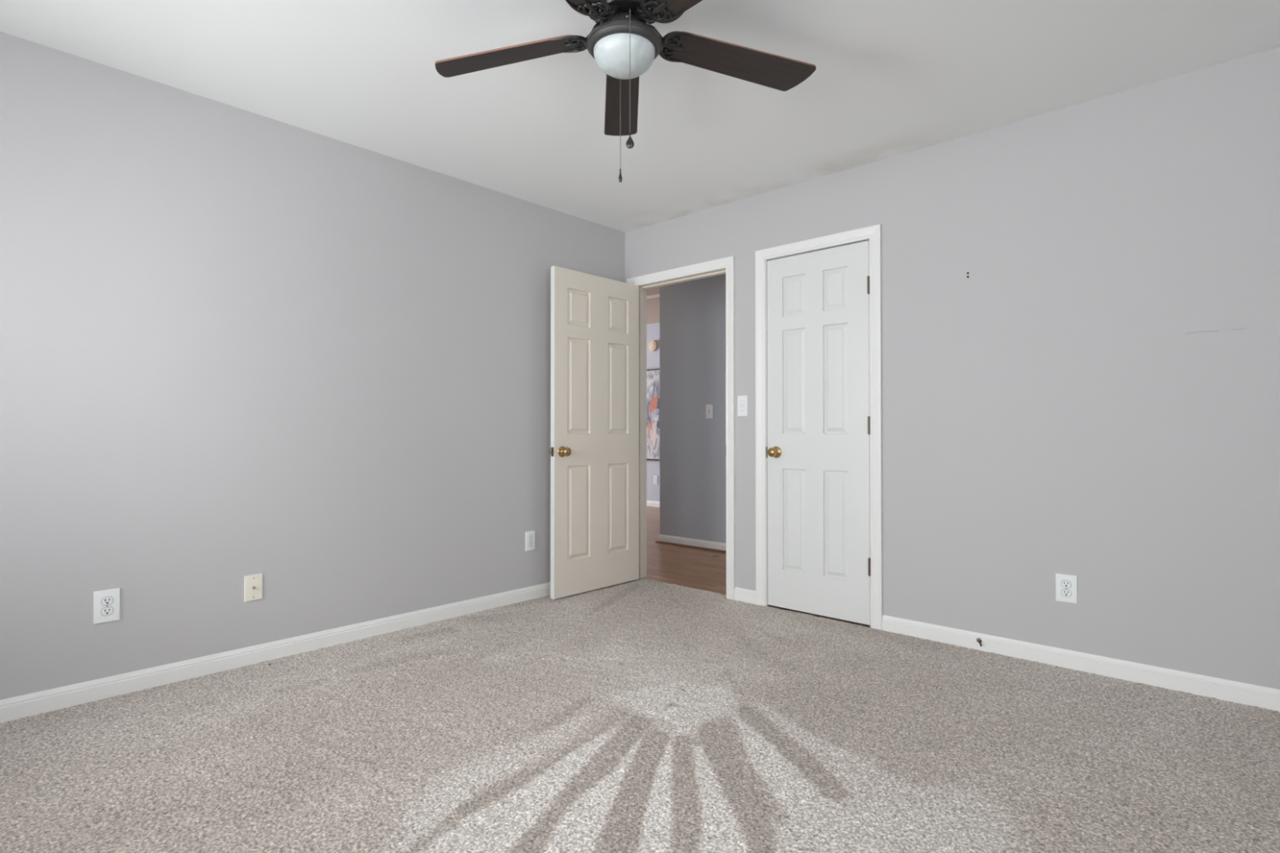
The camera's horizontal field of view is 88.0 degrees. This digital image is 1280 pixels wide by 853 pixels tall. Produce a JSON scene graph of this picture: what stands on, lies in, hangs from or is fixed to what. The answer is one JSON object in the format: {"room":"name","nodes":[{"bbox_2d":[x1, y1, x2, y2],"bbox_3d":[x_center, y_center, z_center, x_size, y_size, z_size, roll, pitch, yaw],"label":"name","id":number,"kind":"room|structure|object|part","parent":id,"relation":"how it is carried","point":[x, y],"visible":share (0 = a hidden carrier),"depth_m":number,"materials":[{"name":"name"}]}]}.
{"room":"empty bedroom","nodes":[
{"label":"empty bedroom","id":0,"kind":"room"},
{"bbox_2d":[0,31,625,700],"bbox_3d":[-1.620,-0.172,3.125,0.120,2.540,4.590,0,-1,43],"label":"wall","id":1,"kind":"structure","parent":0,"point":[236,343],"depth_m":2.90,"materials":[{"name":"grey paint"}]},
{"bbox_2d":[93,587,119,624],"bbox_3d":[-2.052,0.692,2.551,0.008,0.124,0.080,0,-1,43],"label":"wall outlet","id":2,"kind":"object","parent":1,"relation":"attached to","point":[106,602],"visible":1,"depth_m":2.55,"materials":[{"name":"white plastic"}]},
{"bbox_2d":[101,606,113,615],"bbox_3d":[-2.050,0.711,2.550,0.001,0.032,0.038,0,-1,43],"label":"receptacle","id":3,"kind":"object","parent":2,"relation":"attached to","point":[105,611],"depth_m":2.55,"materials":[{"name":"white plastic"}]},
{"bbox_2d":[101,596,113,605],"bbox_3d":[-2.050,0.672,2.550,0.002,0.030,0.036,0,-1,43],"label":"receptacle","id":4,"kind":"object","parent":2,"relation":"attached to","point":[105,601],"depth_m":2.55,"materials":[{"name":"white plastic"}]},
{"bbox_2d":[244,573,262,602],"bbox_3d":[-1.704,0.713,2.925,0.016,0.113,0.072,0,-1,43],"label":"plate","id":5,"kind":"object","parent":1,"relation":"attached to","point":[253,584],"visible":1,"depth_m":2.92,"materials":[{"name":"beige plastic"}]},
{"bbox_2d":[0,582,550,722],"bbox_3d":[-1.571,1.009,3.068,0.014,0.078,4.350,0,-1,43],"label":"baseboard","id":6,"kind":"structure","parent":1,"relation":"attached to","point":[63,697],"depth_m":2.87,"materials":[{"name":"white paint"}]},
{"bbox_2d":[525,530,534,551],"bbox_3d":[-0.670,0.701,4.058,0.008,0.117,0.071,0,-1,43],"label":"wall outlet","id":7,"kind":"object","parent":1,"relation":"attached to","point":[530,535],"visible":1,"depth_m":4.05,"materials":[{"name":"white plastic"}]},
{"bbox_2d":[528,541,533,546],"bbox_3d":[-0.668,0.721,4.056,0.003,0.032,0.038,0,-1,43],"label":"receptacle","id":8,"kind":"object","parent":7,"relation":"attached to","point":[530,543],"depth_m":4.05,"materials":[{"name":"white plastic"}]},
{"bbox_2d":[528,535,533,540],"bbox_3d":[-0.668,0.682,4.056,0.002,0.030,0.036,0,-1,43],"label":"receptacle","id":9,"kind":"object","parent":7,"relation":"attached to","point":[530,537],"depth_m":4.05,"materials":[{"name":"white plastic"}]},
{"bbox_2d":[0,506,1279,852],"bbox_3d":[-1.170,1.166,5.142,11.000,0.204,8.350,0,-1,43],"label":"floor","id":10,"kind":"structure","parent":0,"point":[567,724],"depth_m":2.14,"materials":[{"name":"beige carpet"}]},
{"bbox_2d":[0,0,1279,232],"bbox_3d":[-0.047,-1.455,1.694,4.150,0.100,4.350,0,-1,43],"label":"ceiling","id":11,"kind":"structure","parent":0,"point":[890,78],"depth_m":2.61,"materials":[{"name":"white paint"}]},
{"bbox_2d":[435,0,816,182],"bbox_3d":[-0.061,-1.110,2.047,1.290,0.584,1.275,0,-1,43],"label":"ceiling fan","id":12,"kind":"object","parent":11,"relation":"hanging from","point":[624,42],"visible":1,"depth_m":2.16,"materials":[{"name":"wood"}]},
{"bbox_3d":[-0.441,-1.228,2.196,0.540,0.006,0.138,-3,11,15],"label":"fan blade","id":13,"kind":"part","parent":12,"relation":"part of","materials":[{"name":"brown wood"}]},
{"bbox_3d":[-0.188,-1.258,2.123,0.179,0.067,0.125,-3,11,15],"label":"blade arm","id":14,"kind":"part","parent":12,"relation":"part of","materials":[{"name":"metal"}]},
{"bbox_3d":[-0.272,-1.233,1.749,0.138,0.006,0.540,14,9,32],"label":"fan blade","id":15,"kind":"part","parent":12,"relation":"part of","materials":[{"name":"brown wood"}]},
{"bbox_3d":[-0.125,-1.260,1.967,0.125,0.067,0.179,14,9,32],"label":"blade arm","id":16,"kind":"part","parent":12,"relation":"part of","materials":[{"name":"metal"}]},
{"bbox_3d":[-0.064,-1.059,2.176,0.005,0.395,0.086,0,-1,-3],"label":"pull chain","id":17,"kind":"part","parent":12,"relation":"part of","materials":[{"name":"black metal"}]},
{"bbox_3d":[-0.068,-1.226,2.495,0.138,0.006,0.540,-12,-2,-3],"label":"fan blade","id":18,"kind":"part","parent":12,"relation":"part of","materials":[{"name":"brown wood"}]},
{"bbox_3d":[-0.049,-1.299,2.089,0.170,0.021,0.170,0,-1,43],"label":"rotor plate","id":19,"kind":"part","parent":12,"relation":"part of","materials":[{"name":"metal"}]},
{"bbox_3d":[-0.049,-1.149,2.088,0.194,0.078,0.194,0,-1,43],"label":"lamp shade","id":20,"kind":"part","parent":12,"relation":"part of","materials":[{"name":"white glass"}]},
{"bbox_3d":[-0.031,-1.063,1.998,0.005,0.391,0.086,0,-1,-4],"label":"pull chain","id":21,"kind":"part","parent":12,"relation":"part of","materials":[{"name":"black metal"}]},
{"bbox_3d":[0.044,-1.260,1.979,0.125,0.067,0.179,16,-8,-38],"label":"blade arm","id":22,"kind":"part","parent":12,"relation":"part of","materials":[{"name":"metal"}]},
{"bbox_3d":[0.084,-1.258,2.143,0.179,0.067,0.125,3,-13,-21],"label":"blade arm","id":23,"kind":"part","parent":12,"relation":"part of","materials":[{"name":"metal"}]},
{"bbox_3d":[0.205,-1.232,1.771,0.138,0.006,0.540,16,-8,-38],"label":"fan blade","id":24,"kind":"part","parent":12,"relation":"part of","materials":[{"name":"brown wood"}]},
{"bbox_3d":[0.331,-1.228,2.232,0.540,0.006,0.138,3,-13,-21],"label":"fan blade","id":25,"kind":"part","parent":12,"relation":"part of","materials":[{"name":"brown wood"}]},
{"bbox_2d":[646,322,659,502],"bbox_3d":[0.431,-0.170,9.120,7.600,2.650,0.120,0,-1,43],"label":"wall","id":26,"kind":"structure","parent":0,"point":[653,329],"depth_m":9.27,"materials":[{"name":"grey paint"}]},
{"bbox_2d":[646,368,659,460],"bbox_3d":[0.186,-0.166,9.238,0.950,1.265,0.034,0,-1,43],"label":"painting","id":27,"kind":"object","parent":26,"relation":"attached to","point":[652,375],"visible":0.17,"depth_m":9.23,"materials":[{"name":"paint"}]},
{"bbox_2d":[648,340,657,351],"bbox_3d":[0.177,-1.125,9.255,0.148,0.148,0.037,0,-1,43],"label":"smoke detector","id":28,"kind":"object","parent":26,"relation":"attached to","point":[652,345],"visible":1,"depth_m":9.23,"materials":[{"name":"beige plastic"}]},
{"bbox_2d":[646,500,659,507],"bbox_3d":[0.349,1.079,9.093,7.100,0.078,0.014,0,-1,43],"label":"baseboard","id":29,"kind":"structure","parent":26,"relation":"attached to","point":[652,504],"depth_m":9.24,"materials":[{"name":"white paint"}]},
{"bbox_2d":[653,475,657,484],"bbox_3d":[0.218,0.746,9.220,0.075,0.120,0.008,0,-1,43],"label":"wall outlet","id":30,"kind":"object","parent":26,"relation":"attached to","point":[655,477],"visible":1,"depth_m":9.21,"materials":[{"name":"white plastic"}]},
{"bbox_2d":[646,286,659,324],"bbox_3d":[-0.809,-1.451,7.928,7.400,0.210,3.570,0,-1,43],"label":"ceiling","id":31,"kind":"structure","parent":0,"point":[652,304],"depth_m":8.09,"materials":[{"name":"beige paint"}]},
{"bbox_2d":[646,293,659,298],"bbox_3d":[-0.872,-1.340,7.785,7.100,0.014,0.085,0,-1,43],"label":"trim","id":32,"kind":"structure","parent":31,"relation":"attached to","point":[654,295],"depth_m":6.85,"materials":[{"name":"white paint"}]},
{"bbox_2d":[659,274,726,543],"bbox_3d":[0.939,-0.198,5.629,1.932,2.640,0.120,0,-1,43],"label":"wall","id":33,"kind":"structure","parent":0,"point":[692,313],"depth_m":5.97,"materials":[{"name":"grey paint"}]},
{"bbox_2d":[655,534,726,553],"bbox_3d":[0.833,1.045,5.613,1.842,0.078,0.029,0,-1,43],"label":"baseboard","id":34,"kind":"structure","parent":33,"relation":"attached to","point":[687,541],"depth_m":5.94,"materials":[{"name":"white paint"}]},
{"bbox_2d":[706,404,712,418],"bbox_3d":[0.607,-0.132,5.838,0.076,0.122,0.018,0,-1,43],"label":"light switch","id":35,"kind":"object","parent":33,"relation":"attached to","point":[708,407],"visible":1,"depth_m":5.84,"materials":[{"name":"white plastic"}]},
{"bbox_2d":[625,47,1279,689],"bbox_3d":[1.508,-0.170,3.288,4.270,2.540,0.120,0,-1,43],"label":"wall","id":36,"kind":"structure","parent":0,"point":[1051,408],"depth_m":2.85,"materials":[{"name":"grey paint"}]},
{"bbox_2d":[548,266,639,599],"bbox_3d":[-0.276,0.037,4.316,0.172,2.026,0.779,0,-1,43],"label":"door","id":37,"kind":"structure","parent":36,"relation":"in","point":[594,450],"depth_m":4.26,"materials":[{"name":"beige paint"}]},
{"bbox_3d":[-0.536,0.154,4.031,0.025,0.056,0.010,0,-1,43],"label":"latch plate","id":38,"kind":"part","parent":37,"relation":"part of","materials":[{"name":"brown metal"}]},
{"bbox_3d":[-0.454,0.154,4.044,0.068,0.067,0.067,0,-1,43],"label":"knob","id":39,"kind":"part","parent":37,"relation":"part of","materials":[{"name":"gold metal"}]},
{"bbox_2d":[626,255,735,599],"bbox_3d":[0.284,0.010,4.398,0.902,2.102,0.137,0,-1,43],"label":"door frame","id":40,"kind":"structure","parent":36,"relation":"attached to","point":[727,263],"depth_m":4.19,"materials":[{"name":"white paint"}]},
{"bbox_2d":[737,395,747,416],"bbox_3d":[0.617,-0.125,4.012,0.070,0.126,0.016,0,-1,43],"label":"light switch","id":41,"kind":"object","parent":36,"relation":"attached to","point":[742,400],"visible":1,"depth_m":4.01,"materials":[{"name":"white plastic"}]},
{"bbox_2d":[739,407,744,411],"bbox_3d":[0.618,-0.105,4.013,0.033,0.025,0.002,0,-1,43],"label":"switch","id":42,"kind":"object","parent":41,"relation":"attached to","point":[741,409],"depth_m":4.01,"materials":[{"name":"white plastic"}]},
{"bbox_2d":[739,400,744,404],"bbox_3d":[0.618,-0.144,4.014,0.033,0.025,0.002,0,-1,43],"label":"switch","id":43,"kind":"object","parent":41,"relation":"attached to","point":[741,402],"depth_m":4.01,"materials":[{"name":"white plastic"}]},
{"bbox_2d":[733,586,755,604],"bbox_3d":[0.634,1.018,3.988,0.155,0.078,0.014,0,-1,43],"label":"baseboard","id":44,"kind":"structure","parent":36,"relation":"attached to","point":[744,595],"depth_m":3.98,"materials":[{"name":"white paint"}]},
{"bbox_2d":[767,240,870,625],"bbox_3d":[0.970,0.033,3.680,0.626,2.024,0.104,0,-1,43],"label":"door","id":45,"kind":"structure","parent":36,"relation":"in","point":[819,418],"depth_m":3.68,"materials":[{"name":"white paint"}]},
{"bbox_3d":[0.771,0.149,3.837,0.067,0.067,0.068,0,-1,43],"label":"knob","id":46,"kind":"part","parent":45,"relation":"part of","materials":[{"name":"gold metal"}]},
{"bbox_2d":[755,223,882,630],"bbox_3d":[1.011,0.003,3.731,0.759,2.102,0.137,0,-1,43],"label":"door frame","id":47,"kind":"structure","parent":36,"relation":"attached to","point":[873,233],"depth_m":3.56,"materials":[{"name":"white paint"}]},
{"bbox_2d":[1055,573,1077,604],"bbox_3d":[1.852,0.704,2.878,0.080,0.120,0.008,0,-1,43],"label":"wall outlet","id":48,"kind":"object","parent":36,"relation":"attached to","point":[1066,585],"visible":1,"depth_m":2.88,"materials":[{"name":"white plastic"}]},
{"bbox_2d":[1061,580,1071,587],"bbox_3d":[1.850,0.684,2.876,0.038,0.032,0.003,0,-1,43],"label":"receptacle","id":49,"kind":"object","parent":48,"relation":"attached to","point":[1064,584],"depth_m":2.88,"materials":[{"name":"white plastic"}]},
{"bbox_2d":[1061,589,1071,596],"bbox_3d":[1.850,0.723,2.877,0.038,0.032,0.001,0,-1,43],"label":"receptacle","id":50,"kind":"object","parent":48,"relation":"attached to","point":[1064,593],"depth_m":2.87,"materials":[{"name":"white plastic"}]},
{"bbox_2d":[881,614,1279,711],"bbox_3d":[2.100,1.005,2.644,2.302,0.078,0.014,0,-1,43],"label":"baseboard","id":51,"kind":"structure","parent":36,"relation":"attached to","point":[1242,693],"depth_m":2.79,"materials":[{"name":"white paint"}]},
{"bbox_2d":[976,638,982,646],"bbox_3d":[1.587,1.006,3.090,0.019,0.030,0.042,0,-1,3],"label":"door stop","id":52,"kind":"object","parent":51,"relation":"attached to","point":[979,640],"visible":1,"depth_m":3.09,"materials":[{"name":"brown metal"}]},
{"bbox_2d":[1186,328,1244,333],"bbox_3d":[2.219,-0.368,2.556,0.179,0.007,0.002,0,-1,43],"label":"scuff","id":53,"kind":"object","parent":36,"relation":"attached to","point":[1242,328],"visible":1,"depth_m":2.56,"materials":[{"name":"paint"}]}
]}

